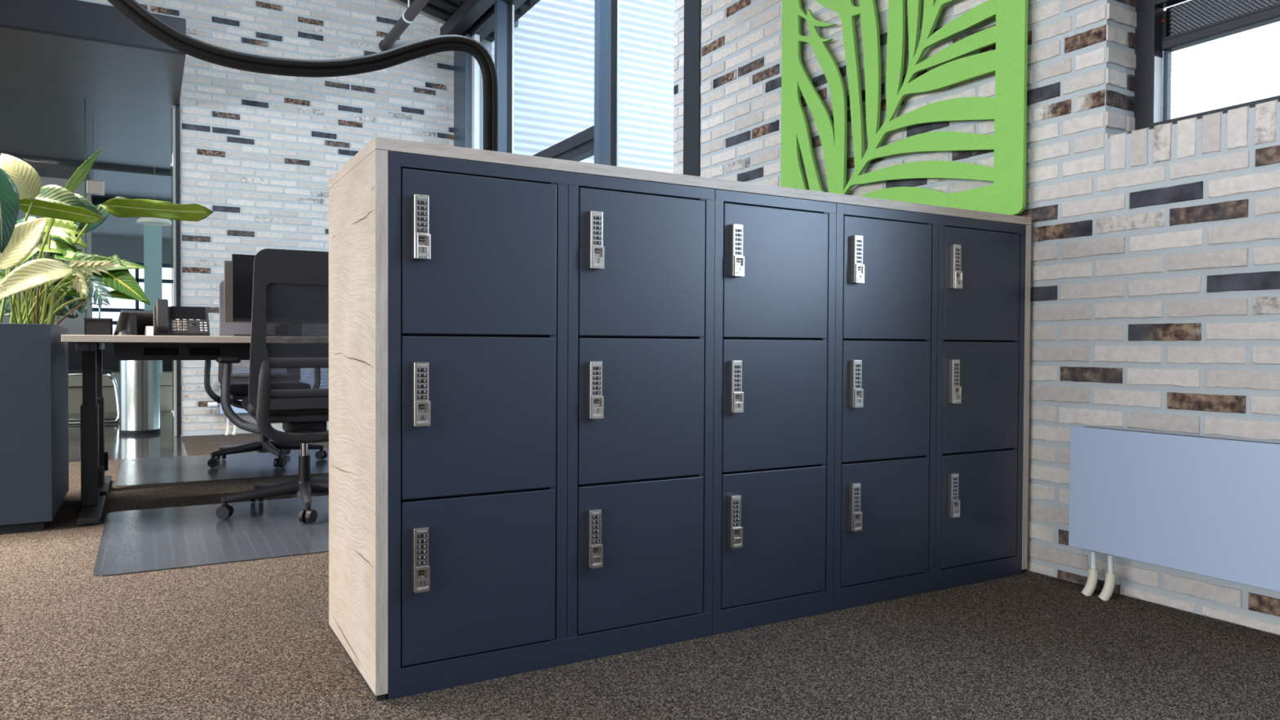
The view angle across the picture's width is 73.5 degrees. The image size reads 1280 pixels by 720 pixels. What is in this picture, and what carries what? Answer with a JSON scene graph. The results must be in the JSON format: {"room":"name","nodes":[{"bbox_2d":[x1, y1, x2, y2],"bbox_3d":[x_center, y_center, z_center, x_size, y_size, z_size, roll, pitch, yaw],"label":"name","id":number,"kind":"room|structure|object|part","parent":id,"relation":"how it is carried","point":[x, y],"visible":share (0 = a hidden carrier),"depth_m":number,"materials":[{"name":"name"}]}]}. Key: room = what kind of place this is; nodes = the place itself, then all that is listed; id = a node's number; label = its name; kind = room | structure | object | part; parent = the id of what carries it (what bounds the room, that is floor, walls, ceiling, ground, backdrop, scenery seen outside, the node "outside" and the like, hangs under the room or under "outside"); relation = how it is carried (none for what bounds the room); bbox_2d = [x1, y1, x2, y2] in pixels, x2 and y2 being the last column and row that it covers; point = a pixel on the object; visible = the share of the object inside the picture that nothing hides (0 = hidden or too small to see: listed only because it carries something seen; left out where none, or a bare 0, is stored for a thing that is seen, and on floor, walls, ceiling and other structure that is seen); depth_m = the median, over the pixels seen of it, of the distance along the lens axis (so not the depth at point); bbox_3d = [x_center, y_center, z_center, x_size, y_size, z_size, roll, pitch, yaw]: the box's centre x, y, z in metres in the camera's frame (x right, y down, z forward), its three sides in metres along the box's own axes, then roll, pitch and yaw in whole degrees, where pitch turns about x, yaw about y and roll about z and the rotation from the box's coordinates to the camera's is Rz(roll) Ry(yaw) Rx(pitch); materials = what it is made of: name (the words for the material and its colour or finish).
{"room":"open-plan office","nodes":[
{"label":"open-plan office","id":0,"kind":"room"},
{"bbox_2d":[0,176,92,334],"bbox_3d":[-7.860,-0.712,8.538,4.047,2.519,0.150,0,1,-30],"label":"wall","id":1,"kind":"structure","parent":0,"point":[76,326],"depth_m":9.40,"materials":[{"name":"grey paint"}]},
{"bbox_2d":[0,161,173,202],"bbox_3d":[-8.187,-2.014,8.499,7.450,0.080,1.950,0,1,-30],"label":"ceiling","id":2,"kind":"structure","parent":0,"point":[126,184],"depth_m":9.41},
{"bbox_2d":[0,154,173,174],"bbox_3d":[-7.689,-2.015,7.632,7.450,0.085,0.050,0,1,-30],"label":"trim","id":3,"kind":"structure","parent":2,"relation":"attached to","point":[24,158],"depth_m":8.83,"materials":[{"name":"paint"}]},
{"bbox_2d":[91,196,173,205],"bbox_3d":[-8.711,-1.971,9.410,7.450,0.200,0.150,0,1,-30],"label":"trim","id":4,"kind":"structure","parent":2,"relation":"attached to","point":[95,201],"depth_m":10.52,"materials":[{"name":"paint"}]},
{"bbox_2d":[0,26,185,170],"bbox_3d":[-6.911,-1.989,5.628,6.800,0.025,4.200,0,1,-30],"label":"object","id":5,"kind":"structure","parent":0,"point":[131,94],"depth_m":6.49,"materials":[{"name":"glass"}]},
{"bbox_2d":[136,184,171,226],"bbox_3d":[-4.303,-1.602,7.596,0.280,0.786,0.280,0,1,-30],"label":"pendant lamp","id":6,"kind":"object","parent":5,"relation":"hanging from","point":[143,220],"visible":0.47,"depth_m":7.59,"materials":[{"name":"beige"}]},
{"bbox_3d":[-4.305,-1.254,7.602,0.280,0.090,0.280,0,1,-30],"label":"lamp shade","id":7,"kind":"part","parent":6,"relation":"part of","materials":[{"name":"beige"}]},
{"bbox_2d":[92,213,173,239],"bbox_3d":[-9.584,-1.949,10.927,7.450,0.100,3.350,0,1,-30],"label":"ceiling","id":8,"kind":"structure","parent":0,"point":[113,226],"depth_m":12.53,"materials":[{"name":"grey paint"}]},
{"bbox_2d":[79,0,492,435],"bbox_3d":[-5.502,-2.296,5.737,9.355,5.800,0.306,0,1,-30],"label":"wall","id":9,"kind":"structure","parent":0,"point":[260,152],"depth_m":7.02,"materials":[{"name":"beige brick"}]},
{"bbox_2d":[0,0,186,55],"bbox_3d":[-6.185,-2.060,4.365,6.800,0.215,1.410,0,1,-30],"label":"trim","id":10,"kind":"structure","parent":9,"relation":"attached to","point":[73,19],"depth_m":5.17,"materials":[{"name":"black"}]},
{"bbox_2d":[84,97,181,436],"bbox_3d":[-4.818,-0.685,6.014,2.804,2.575,0.080,0,1,-30],"label":"door","id":11,"kind":"structure","parent":9,"relation":"in","point":[91,187],"depth_m":6.67,"materials":[{"name":"grey paint"}]},
{"bbox_3d":[-3.637,-0.690,6.701,0.020,2.575,0.065,0,1,-30],"label":"post","id":12,"kind":"part","parent":11,"relation":"part of","materials":[{"name":"metal"}]},
{"bbox_2d":[207,383,248,435],"bbox_3d":[-2.761,0.338,7.121,1.485,0.527,0.105,0,1,-30],"label":"radiator","id":13,"kind":"object","parent":9,"relation":"attached to","point":[212,404],"visible":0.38,"depth_m":6.79,"materials":[{"name":"white metal"}]},
{"bbox_3d":[-3.368,0.353,6.752,0.065,0.044,0.044,0,1,-30],"label":"thermostat knob","id":14,"kind":"part","parent":13,"relation":"part of","materials":[{"name":"white plastic"}]},
{"bbox_3d":[-2.717,0.247,7.128,1.400,0.345,0.075,0,1,-30],"label":"panel","id":15,"kind":"part","parent":13,"relation":"part of","materials":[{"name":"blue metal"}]},
{"bbox_2d":[399,0,540,42],"bbox_3d":[-2.540,-4.051,0.575,9.355,2.526,12.150,0,1,-30],"label":"ceiling","id":16,"kind":"structure","parent":0,"point":[443,10],"depth_m":7.34,"materials":[{"name":"black"}]},
{"bbox_2d":[106,0,497,151],"bbox_3d":[-1.669,-1.379,3.866,2.208,2.550,0.119,0,1,-30],"label":"cable conduit","id":17,"kind":"object","parent":16,"relation":"hanging from","point":[132,10],"visible":0.87,"depth_m":3.98,"materials":[{"name":"black"}]},
{"bbox_2d":[378,0,429,51],"bbox_3d":[-1.220,-2.882,5.710,0.104,0.487,3.998,0,1,-30],"label":"pendant lamp","id":18,"kind":"object","parent":16,"relation":"hanging from","point":[408,16],"visible":0.86,"depth_m":6.84,"materials":[{"name":"grey"}]},
{"bbox_2d":[440,0,497,35],"bbox_3d":[-0.832,-2.881,6.123,0.120,0.120,3.633,0,1,-30],"label":"ceiling beam","id":19,"kind":"structure","parent":16,"relation":"attached to","point":[470,11],"depth_m":7.16,"materials":[{"name":"metal"}]},
{"bbox_2d":[0,410,1279,719],"bbox_3d":[-4.769,0.677,4.487,9.355,0.100,21.000,0,1,-30],"label":"floor","id":20,"kind":"structure","parent":0,"point":[251,639],"depth_m":1.99,"materials":[{"name":"brown carpet"}]},
{"bbox_2d":[0,323,68,533],"bbox_3d":[-2.800,0.255,3.469,0.758,0.797,0.815,0,1,-30],"label":"planter","id":21,"kind":"object","parent":20,"relation":"on","point":[34,358],"visible":0.99,"depth_m":3.27,"materials":[{"name":"grey stone"}]},
{"bbox_2d":[0,217,88,323],"bbox_3d":[-2.605,-0.370,3.649,0.468,0.529,0.362,0,1,-30],"label":"leaf plant","id":22,"kind":"object","parent":21,"relation":"on","point":[69,228],"visible":0.24,"depth_m":3.62,"materials":[{"name":"plant"}]},
{"bbox_3d":[-2.560,-0.252,3.548,0.020,0.296,0.012,0,1,-30],"label":"stem","id":23,"kind":"part","parent":22,"relation":"part of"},
{"bbox_3d":[-2.557,-0.289,3.618,0.016,0.368,0.013,0,1,-30],"label":"stem","id":24,"kind":"part","parent":22,"relation":"part of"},
{"bbox_3d":[-2.593,-0.358,3.731,0.012,0.502,0.019,0,1,-30],"label":"stem","id":25,"kind":"part","parent":22,"relation":"part of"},
{"bbox_2d":[0,282,89,325],"bbox_3d":[-2.476,-0.222,3.524,0.369,0.241,0.401,0,1,-30],"label":"plant","id":26,"kind":"object","parent":21,"relation":"on","point":[81,305],"visible":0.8,"depth_m":3.43,"materials":[{"name":"green"}]},
{"bbox_3d":[-2.497,-0.189,3.426,0.014,0.178,0.046,1,1,25],"label":"stem","id":27,"kind":"part","parent":26,"relation":"part of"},
{"bbox_3d":[-2.571,-0.221,3.530,0.049,0.235,0.029,0,1,-30],"label":"stem","id":28,"kind":"part","parent":26,"relation":"part of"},
{"bbox_3d":[-2.532,-0.207,3.486,0.017,0.209,0.047,1,1,26],"label":"stem","id":29,"kind":"part","parent":26,"relation":"part of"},
{"bbox_3d":[-2.457,-0.189,3.403,0.013,0.178,0.035,0,1,4],"label":"stem","id":30,"kind":"part","parent":26,"relation":"part of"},
{"bbox_3d":[-2.459,-0.216,3.421,0.014,0.229,0.043,1,1,28],"label":"stem","id":31,"kind":"part","parent":26,"relation":"part of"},
{"bbox_3d":[-2.411,-0.209,3.375,0.008,0.217,0.026,0,1,-14],"label":"stem","id":32,"kind":"part","parent":26,"relation":"part of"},
{"bbox_3d":[-2.448,-0.208,3.435,0.009,0.213,0.029,0,1,5],"label":"stem","id":33,"kind":"part","parent":26,"relation":"part of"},
{"bbox_3d":[-2.481,-0.199,3.499,0.018,0.195,0.030,0,1,-30],"label":"stem","id":34,"kind":"part","parent":26,"relation":"part of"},
{"bbox_3d":[-2.472,-0.202,3.483,0.027,0.201,0.009,1,1,42],"label":"stem","id":35,"kind":"part","parent":26,"relation":"part of","materials":[{"name":"green"}]},
{"bbox_3d":[-2.430,-0.188,3.438,0.010,0.175,0.028,0,1,-30],"label":"stem","id":36,"kind":"part","parent":26,"relation":"part of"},
{"bbox_3d":[-2.392,-0.189,3.401,0.013,0.179,0.030,0,1,-37],"label":"stem","id":37,"kind":"part","parent":26,"relation":"part of","materials":[{"name":"brown"}]},
{"bbox_3d":[-2.437,-0.207,3.474,0.034,0.211,0.013,1,1,22],"label":"stem","id":38,"kind":"part","parent":26,"relation":"part of","materials":[{"name":"brown"}]},
{"bbox_3d":[-2.351,-0.212,3.382,0.038,0.225,0.029,0,1,-30],"label":"stem","id":39,"kind":"part","parent":26,"relation":"part of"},
{"bbox_3d":[-2.361,-0.193,3.421,0.037,0.187,0.032,0,1,-30],"label":"stem","id":40,"kind":"part","parent":26,"relation":"part of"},
{"bbox_3d":[-2.349,-0.191,3.413,0.035,0.183,0.030,0,1,-30],"label":"stem","id":41,"kind":"part","parent":26,"relation":"part of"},
{"bbox_3d":[-2.413,-0.186,3.511,0.043,0.170,0.012,0,1,2],"label":"stem","id":42,"kind":"part","parent":26,"relation":"part of","materials":[{"name":"brown"}]},
{"bbox_3d":[-2.420,-0.193,3.531,0.041,0.183,0.011,0,1,4],"label":"stem","id":43,"kind":"part","parent":26,"relation":"part of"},
{"bbox_3d":[-2.438,-0.212,3.601,0.053,0.218,0.008,0,1,-6],"label":"stem","id":44,"kind":"part","parent":26,"relation":"part of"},
{"bbox_2d":[0,147,103,323],"bbox_3d":[-2.376,-0.503,3.442,0.390,0.808,0.377,0,1,-30],"label":"variegated plant","id":45,"kind":"object","parent":21,"relation":"on","point":[53,202],"visible":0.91,"depth_m":3.38,"materials":[{"name":"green plant"}]},
{"bbox_3d":[-2.506,-0.367,3.401,0.076,0.532,0.016,0,1,-30],"label":"stem","id":46,"kind":"part","parent":45,"relation":"part of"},
{"bbox_3d":[-2.465,-0.368,3.382,0.128,0.536,0.029,0,1,-30],"label":"stem","id":47,"kind":"part","parent":45,"relation":"part of","materials":[{"name":"plant"}]},
{"bbox_3d":[-2.503,-0.381,3.460,0.080,0.558,0.017,0,1,-30],"label":"stem","id":48,"kind":"part","parent":45,"relation":"part of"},
{"bbox_3d":[-2.451,-0.382,3.491,0.161,0.561,0.049,0,1,-30],"label":"stem","id":49,"kind":"part","parent":45,"relation":"part of","materials":[{"name":"plant"}]},
{"bbox_3d":[-2.473,-0.375,3.519,0.131,0.546,0.039,0,1,-30],"label":"stem","id":50,"kind":"part","parent":45,"relation":"part of","materials":[{"name":"plant"}]},
{"bbox_3d":[-2.487,-0.318,3.589,0.036,0.427,0.012,0,1,-30],"label":"stem","id":51,"kind":"part","parent":45,"relation":"part of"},
{"bbox_3d":[-2.362,-0.234,3.408,0.195,0.270,0.012,0,1,-17],"label":"stem","id":52,"kind":"part","parent":45,"relation":"part of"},
{"bbox_2d":[30,260,116,324],"bbox_3d":[-2.293,-0.252,3.459,0.321,0.304,0.084,0,1,0],"label":"fern plant","id":53,"kind":"object","parent":21,"relation":"in","point":[84,290],"visible":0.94,"depth_m":3.46,"materials":[{"name":"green plant"}]},
{"bbox_3d":[-2.445,-0.187,3.460,0.009,0.171,0.050,1,1,14],"label":"stem","id":54,"kind":"part","parent":53,"relation":"part of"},
{"bbox_3d":[-2.384,-0.236,3.444,0.139,0.272,0.014,0,1,-7],"label":"stem","id":55,"kind":"part","parent":53,"relation":"part of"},
{"bbox_3d":[-2.365,-0.228,3.448,0.161,0.257,0.076,0,1,-30],"label":"stem","id":56,"kind":"part","parent":53,"relation":"part of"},
{"bbox_3d":[-2.350,-0.224,3.457,0.197,0.248,0.076,0,1,-30],"label":"stem","id":57,"kind":"part","parent":53,"relation":"part of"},
{"bbox_2d":[35,248,151,324],"bbox_3d":[-2.277,-0.285,3.566,0.465,0.371,0.150,0,1,-15],"label":"leaf plant","id":58,"kind":"object","parent":21,"relation":"on","point":[126,286],"visible":0.59,"depth_m":3.57,"materials":[{"name":"plant"}]},
{"bbox_3d":[-2.400,-0.244,3.524,0.161,0.286,0.014,0,1,-30],"label":"stem","id":59,"kind":"part","parent":58,"relation":"part of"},
{"bbox_3d":[-2.341,-0.237,3.513,0.250,0.276,0.012,0,1,-30],"label":"stem","id":60,"kind":"part","parent":58,"relation":"part of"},
{"bbox_3d":[-2.341,-0.186,3.497,0.236,0.175,0.018,0,1,-24],"label":"stem","id":61,"kind":"part","parent":58,"relation":"part of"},
{"bbox_2d":[0,168,213,311],"bbox_3d":[-2.338,-0.429,3.640,0.435,0.653,0.854,1,1,42],"label":"leaf plant","id":62,"kind":"object","parent":21,"relation":"on","point":[118,206],"visible":0.55,"depth_m":3.71,"materials":[{"name":"plant"}]},
{"bbox_3d":[-2.443,-0.387,3.634,0.278,0.569,0.013,0,1,-29],"label":"stem","id":63,"kind":"part","parent":62,"relation":"part of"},
{"bbox_2d":[68,369,119,424],"bbox_3d":[-5.057,0.145,7.784,0.587,0.845,0.446,0,1,-30],"label":"chair","id":64,"kind":"object","parent":20,"relation":"on","point":[108,373],"visible":0.37,"depth_m":7.72,"materials":[{"name":"silver metal"}]},
{"bbox_3d":[-5.049,0.113,7.788,0.420,0.040,0.420,0,1,-30],"label":"seat","id":65,"kind":"part","parent":64,"relation":"part of","materials":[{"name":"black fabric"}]},
{"bbox_2d":[67,342,173,413],"bbox_3d":[-6.277,0.152,8.755,3.600,0.800,0.520,0,1,-30],"label":"bench","id":66,"kind":"object","parent":20,"relation":"on","point":[75,357],"visible":0.02,"depth_m":9.10,"materials":[{"name":"beige"}]},
{"bbox_3d":[-6.381,-0.062,8.934,3.600,0.380,0.100,0,1,-30],"label":"backrest","id":67,"kind":"part","parent":66,"relation":"part of","materials":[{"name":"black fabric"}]},
{"bbox_3d":[-6.273,0.202,8.747,3.600,0.140,0.500,0,1,-30],"label":"seat","id":68,"kind":"part","parent":66,"relation":"part of","materials":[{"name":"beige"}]},
{"bbox_2d":[119,360,160,435],"bbox_3d":[-4.053,0.265,6.945,0.292,0.652,0.292,0,1,-30],"label":"waste bin","id":69,"kind":"object","parent":20,"relation":"on","point":[139,380],"visible":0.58,"depth_m":6.83,"materials":[{"name":"silver metal"}]},
{"bbox_2d":[143,224,162,373],"bbox_3d":[-4.527,-0.652,7.970,0.145,1.550,0.040,0,1,-30],"label":"column","id":70,"kind":"structure","parent":20,"relation":"on","point":[153,279],"depth_m":7.95,"materials":[{"name":"teal paint"}]},
{"bbox_2d":[61,334,250,524],"bbox_3d":[-1.482,0.270,4.048,2.020,0.749,0.775,0,1,-30],"label":"desk","id":71,"kind":"object","parent":20,"relation":"on","point":[141,347],"visible":0.54,"depth_m":3.65,"materials":[{"name":"metal"}]},
{"bbox_2d":[152,298,209,336],"bbox_3d":[-2.005,-0.184,3.748,0.215,0.165,0.189,0,1,-30],"label":"desk phone","id":72,"kind":"object","parent":71,"relation":"on","point":[167,320],"visible":0.98,"depth_m":3.73,"materials":[{"name":"black plastic"}]},
{"bbox_2d":[114,342,250,360],"bbox_3d":[-1.494,-0.040,4.027,1.660,0.074,0.160,0,1,-30],"label":"cable tray","id":73,"kind":"object","parent":71,"relation":"on","point":[122,351],"depth_m":3.70,"materials":[{"name":"black"}]},
{"bbox_2d":[219,280,251,336],"bbox_3d":[-1.512,-0.253,4.497,1.250,0.281,0.090,0,1,-30],"label":"screen","id":74,"kind":"object","parent":71,"relation":"attached to","point":[226,329],"visible":0.05,"depth_m":4.19,"materials":[{"name":"plastic"}]},
{"bbox_2d":[224,260,251,323],"bbox_3d":[-1.746,-0.292,4.229,0.550,0.365,0.080,0,1,-30],"label":"monitor","id":75,"kind":"object","parent":71,"relation":"on","point":[228,264],"visible":0.18,"depth_m":4.08,"materials":[{"name":"grey"}]},
{"bbox_2d":[230,333,250,336],"bbox_3d":[-1.681,-0.106,3.733,0.175,0.010,0.200,0,1,-30],"label":"notebook","id":76,"kind":"object","parent":71,"relation":"on","point":[233,335],"visible":0.36,"depth_m":3.62,"materials":[{"name":"beige paper"}]},
{"bbox_2d":[231,253,255,322],"bbox_3d":[-1.664,-0.301,4.143,0.560,0.387,0.080,0,1,-32],"label":"monitor","id":77,"kind":"object","parent":71,"relation":"on","point":[242,265],"visible":0.17,"depth_m":4.00,"materials":[{"name":"black plastic"}]},
{"bbox_2d":[96,342,250,496],"bbox_3d":[-1.893,0.256,4.763,2.020,0.749,0.775,0,1,-30],"label":"desk","id":78,"kind":"object","parent":20,"relation":"on","point":[103,455],"visible":0.23,"depth_m":4.15,"materials":[{"name":"black metal"}]},
{"bbox_2d":[84,317,112,335],"bbox_3d":[-2.592,-0.155,4.106,0.116,0.088,0.103,0,1,-30],"label":"box","id":79,"kind":"object","parent":78,"relation":"on","point":[92,326],"visible":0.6,"depth_m":4.07,"materials":[{"name":"black plastic"}]},
{"bbox_2d":[89,302,107,318],"bbox_3d":[-2.593,-0.195,4.107,0.073,0.158,0.008,0,1,-30],"label":"pen","id":80,"kind":"object","parent":79,"relation":"in","point":[91,303],"visible":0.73,"depth_m":4.10,"materials":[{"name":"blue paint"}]},
{"bbox_2d":[113,329,131,335],"bbox_3d":[-2.509,-0.129,4.157,0.076,0.034,0.113,0,1,-30],"label":"computer mouse","id":81,"kind":"object","parent":78,"relation":"on","point":[120,332],"visible":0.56,"depth_m":4.12,"materials":[{"name":"black plastic"}]},
{"bbox_2d":[113,310,153,335],"bbox_3d":[-2.510,-0.196,4.322,0.215,0.165,0.219,-1,1,-44],"label":"desk phone","id":82,"kind":"object","parent":78,"relation":"on","point":[138,322],"visible":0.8,"depth_m":4.27,"materials":[{"name":"black plastic"}]},
{"bbox_2d":[93,495,328,576],"bbox_3d":[-1.457,0.657,3.444,1.202,0.003,1.169,0,1,-30],"label":"chair mat","id":83,"kind":"object","parent":20,"relation":"on","point":[141,540],"visible":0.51,"depth_m":3.22,"materials":[{"name":"plastic"}]},
{"bbox_2d":[215,248,328,523],"bbox_3d":[-1.454,0.103,3.708,0.694,1.094,0.669,0,1,-29],"label":"chair","id":84,"kind":"object","parent":83,"relation":"on","point":[289,370],"visible":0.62,"depth_m":3.49,"materials":[{"name":"grey plastic"}]},
{"bbox_3d":[-1.474,0.195,3.756,0.470,0.060,0.450,0,1,-29],"label":"seat","id":85,"kind":"part","parent":84,"relation":"part of","materials":[{"name":"black fabric"}]},
{"bbox_3d":[-1.333,-0.120,3.498,0.480,0.640,0.088,0,1,-29],"label":"frame","id":86,"kind":"part","parent":84,"relation":"part of","materials":[{"name":"grey plastic"}]},
{"bbox_2d":[115,448,328,486],"bbox_3d":[-2.395,0.626,5.114,1.222,0.003,1.198,0,1,-30],"label":"chair mat","id":87,"kind":"object","parent":20,"relation":"on","point":[187,468],"visible":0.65,"depth_m":4.95,"materials":[{"name":"plastic"}]},
{"bbox_2d":[204,360,327,467],"bbox_3d":[-2.280,0.075,5.224,0.726,1.094,0.700,0,1,-30],"label":"chair","id":88,"kind":"object","parent":87,"relation":"on","point":[239,375],"visible":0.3,"depth_m":5.19,"materials":[{"name":"grey plastic"}]},
{"bbox_3d":[-2.426,-0.157,5.465,0.480,0.640,0.088,0,1,-30],"label":"frame","id":89,"kind":"part","parent":88,"relation":"part of","materials":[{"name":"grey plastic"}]},
{"bbox_3d":[-2.284,0.168,5.220,0.470,0.060,0.450,0,1,-30],"label":"seat","id":90,"kind":"part","parent":88,"relation":"part of","materials":[{"name":"black fabric"}]},
{"bbox_2d":[328,149,387,701],"bbox_3d":[-0.648,0.131,1.949,0.025,1.113,0.511,0,1,-30],"label":"panel","id":91,"kind":"object","parent":20,"relation":"on","point":[357,203],"visible":1,"depth_m":1.84,"materials":[{"name":"beige"}]},
{"bbox_2d":[386,151,715,699],"bbox_3d":[-0.284,0.130,2.144,0.799,1.113,0.530,0,1,-30],"label":"locker","id":92,"kind":"object","parent":20,"relation":"on","point":[551,333],"visible":1,"depth_m":1.91,"materials":[{"name":"blue"}]},
{"bbox_3d":[-0.342,0.459,1.847,0.343,0.338,0.018,0,1,-30],"label":"door","id":93,"kind":"part","parent":92,"relation":"part of","materials":[{"name":"blue"}]},
{"bbox_3d":[-0.341,0.118,1.842,0.343,0.335,0.018,0,1,-30],"label":"door","id":94,"kind":"part","parent":92,"relation":"part of","materials":[{"name":"blue"}]},
{"bbox_3d":[-0.339,-0.223,1.836,0.343,0.336,0.018,0,1,-30],"label":"door","id":95,"kind":"part","parent":92,"relation":"part of","materials":[{"name":"blue"}]},
{"bbox_3d":[0.004,0.458,2.047,0.343,0.338,0.018,0,1,-30],"label":"door","id":96,"kind":"part","parent":92,"relation":"part of","materials":[{"name":"blue"}]},
{"bbox_3d":[0.006,0.116,2.041,0.343,0.335,0.018,0,1,-30],"label":"door","id":97,"kind":"part","parent":92,"relation":"part of","materials":[{"name":"blue"}]},
{"bbox_3d":[0.008,-0.224,2.036,0.343,0.336,0.018,0,1,-30],"label":"door","id":98,"kind":"part","parent":92,"relation":"part of","materials":[{"name":"blue"}]},
{"bbox_2d":[328,136,1031,225],"bbox_3d":[0.233,-0.442,2.445,2.051,0.025,0.512,0,1,-30],"label":"panel","id":99,"kind":"object","parent":92,"relation":"on","point":[390,144],"visible":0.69,"depth_m":2.03,"materials":[{"name":"wood"}]},
{"bbox_2d":[683,0,701,176],"bbox_3d":[0.313,-1.149,4.504,0.112,3.600,0.146,0,1,-30],"label":"steel column","id":100,"kind":"structure","parent":20,"relation":"on","point":[692,8],"depth_m":4.46,"materials":[{"name":"metal"}]},
{"bbox_2d":[711,189,836,635],"bbox_3d":[0.236,0.128,2.444,0.399,1.113,0.530,0,1,-30],"label":"locker","id":101,"kind":"object","parent":20,"relation":"on","point":[775,256],"visible":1,"depth_m":2.23,"materials":[{"name":"blue"}]},
{"bbox_3d":[0.351,0.456,2.246,0.343,0.338,0.018,0,1,-30],"label":"door","id":102,"kind":"part","parent":101,"relation":"part of","materials":[{"name":"blue"}]},
{"bbox_3d":[0.353,0.115,2.241,0.343,0.335,0.018,0,1,-30],"label":"door","id":103,"kind":"part","parent":101,"relation":"part of","materials":[{"name":"blue"}]},
{"bbox_3d":[0.354,-0.226,2.235,0.343,0.336,0.018,0,1,-30],"label":"door","id":104,"kind":"part","parent":101,"relation":"part of","materials":[{"name":"blue"}]},
{"bbox_2d":[832,203,1026,611],"bbox_3d":[0.756,0.125,2.743,0.799,1.113,0.530,0,1,-30],"label":"locker","id":105,"kind":"object","parent":20,"relation":"on","point":[930,308],"visible":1,"depth_m":2.51,"materials":[{"name":"blue"}]},
{"bbox_3d":[0.698,0.455,2.446,0.343,0.338,0.018,0,1,-30],"label":"door","id":106,"kind":"part","parent":105,"relation":"part of","materials":[{"name":"blue"}]},
{"bbox_3d":[0.700,0.113,2.440,0.343,0.335,0.018,0,1,-30],"label":"door","id":107,"kind":"part","parent":105,"relation":"part of","materials":[{"name":"blue"}]},
{"bbox_3d":[0.701,-0.227,2.435,0.343,0.336,0.018,0,1,-30],"label":"door","id":108,"kind":"part","parent":105,"relation":"part of","materials":[{"name":"blue"}]},
{"bbox_3d":[1.045,0.453,2.645,0.343,0.338,0.018,0,1,-30],"label":"door","id":109,"kind":"part","parent":105,"relation":"part of","materials":[{"name":"blue"}]},
{"bbox_3d":[1.046,0.112,2.639,0.343,0.335,0.018,0,1,-30],"label":"door","id":110,"kind":"part","parent":105,"relation":"part of","materials":[{"name":"blue"}]},
{"bbox_3d":[1.048,-0.229,2.634,0.343,0.336,0.018,0,1,-30],"label":"door","id":111,"kind":"part","parent":105,"relation":"part of","materials":[{"name":"blue"}]},
{"bbox_2d":[1022,225,1031,573],"bbox_3d":[1.108,0.123,2.959,0.025,1.113,0.511,0,1,-30],"label":"panel","id":112,"kind":"object","parent":20,"relation":"on","point":[1028,242],"visible":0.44,"depth_m":2.74,"materials":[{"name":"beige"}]},
{"bbox_2d":[672,0,1279,635],"bbox_3d":[1.655,-1.183,2.377,0.306,3.751,5.400,0,1,-30],"label":"wall","id":113,"kind":"structure","parent":0,"point":[1155,278],"depth_m":2.57,"materials":[{"name":"beige brick"}]},
{"bbox_2d":[453,0,619,166],"bbox_3d":[-0.724,-1.231,6.228,0.190,3.700,3.653,0,1,-30],"label":"window","id":114,"kind":"structure","parent":113,"relation":"in","point":[601,140],"depth_m":6.72,"materials":[{"name":"blue paint"}]},
{"bbox_2d":[780,0,1027,215],"bbox_3d":[0.946,-1.099,3.264,0.052,1.240,1.209,0,1,-30],"label":"wall panel","id":115,"kind":"object","parent":113,"relation":"attached to","point":[1008,108],"visible":0.97,"depth_m":3.13,"materials":[{"name":"paint"}]},
{"bbox_2d":[1068,425,1279,600],"bbox_3d":[1.486,0.450,2.263,0.105,0.499,0.690,0,1,-30],"label":"radiator","id":116,"kind":"object","parent":113,"relation":"attached to","point":[1204,505],"visible":1,"depth_m":2.27,"materials":[{"name":"blue metal"}]},
{"bbox_2d":[1078,425,1279,444],"bbox_3d":[1.479,0.206,2.254,0.065,0.009,0.682,0,1,-30],"label":"grille","id":117,"kind":"object","parent":116,"relation":"attached to","point":[1116,433],"depth_m":2.32,"materials":[{"name":"blue metal"}]},
{"bbox_2d":[1133,0,1279,130],"bbox_3d":[1.689,-0.934,2.401,0.085,0.549,0.558,0,1,-30],"label":"window","id":118,"kind":"structure","parent":113,"relation":"in","point":[1159,33],"depth_m":2.57,"materials":[{"name":"paint"}]},
{"bbox_3d":[1.713,-0.948,2.380,0.045,0.037,0.497,0,1,-30],"label":"ventilator rail","id":119,"kind":"part","parent":118,"relation":"part of","materials":[{"name":"metal"}]},
{"bbox_2d":[1168,0,1279,35],"bbox_3d":[1.711,-1.011,2.369,0.002,0.088,0.482,0,1,-30],"label":"window blind","id":120,"kind":"object","parent":118,"relation":"attached to","point":[1193,16],"depth_m":2.48,"materials":[{"name":"grey metal"}]},
{"bbox_3d":[-5.173,-0.786,10.838,0.100,2.620,8.140,0,1,-30],"label":"wall","id":121,"kind":"structure","parent":0,"visible":0},
{"bbox_2d":[92,235,172,324],"bbox_3d":[-10.350,-0.724,12.269,7.450,2.399,0.100,0,1,-30],"label":"window","id":122,"kind":"structure","parent":121,"relation":"in","point":[129,249],"depth_m":13.50,"materials":[{"name":"glass"}]},
{"bbox_3d":[11.516,0.814,13.279,27.645,0.100,32.000,0,1,-30],"label":"yard","id":123,"kind":"structure","parent":0,"visible":0},
{"bbox_2d":[492,0,674,173],"bbox_3d":[2.352,-1.931,10.382,9.000,5.396,0.136,0,1,-30],"label":"window blinds","id":124,"kind":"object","parent":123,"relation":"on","point":[554,39],"depth_m":8.64,"materials":[{"name":"white"}]},
{"bbox_2d":[514,19,518,27],"bbox_3d":[-1.215,-3.235,8.133,0.110,0.140,0.155,0,1,-30],"label":"lamp","id":125,"kind":"object","parent":124,"relation":"attached to","point":[516,24],"visible":0.16,"depth_m":8.10,"materials":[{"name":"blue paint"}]},
{"bbox_2d":[1162,0,1279,119],"bbox_3d":[9.579,-1.832,6.346,0.136,5.396,14.000,0,1,-30],"label":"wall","id":126,"kind":"structure","parent":123,"relation":"on","point":[1243,67],"depth_m":10.45,"materials":[{"name":"white"}]}
]}

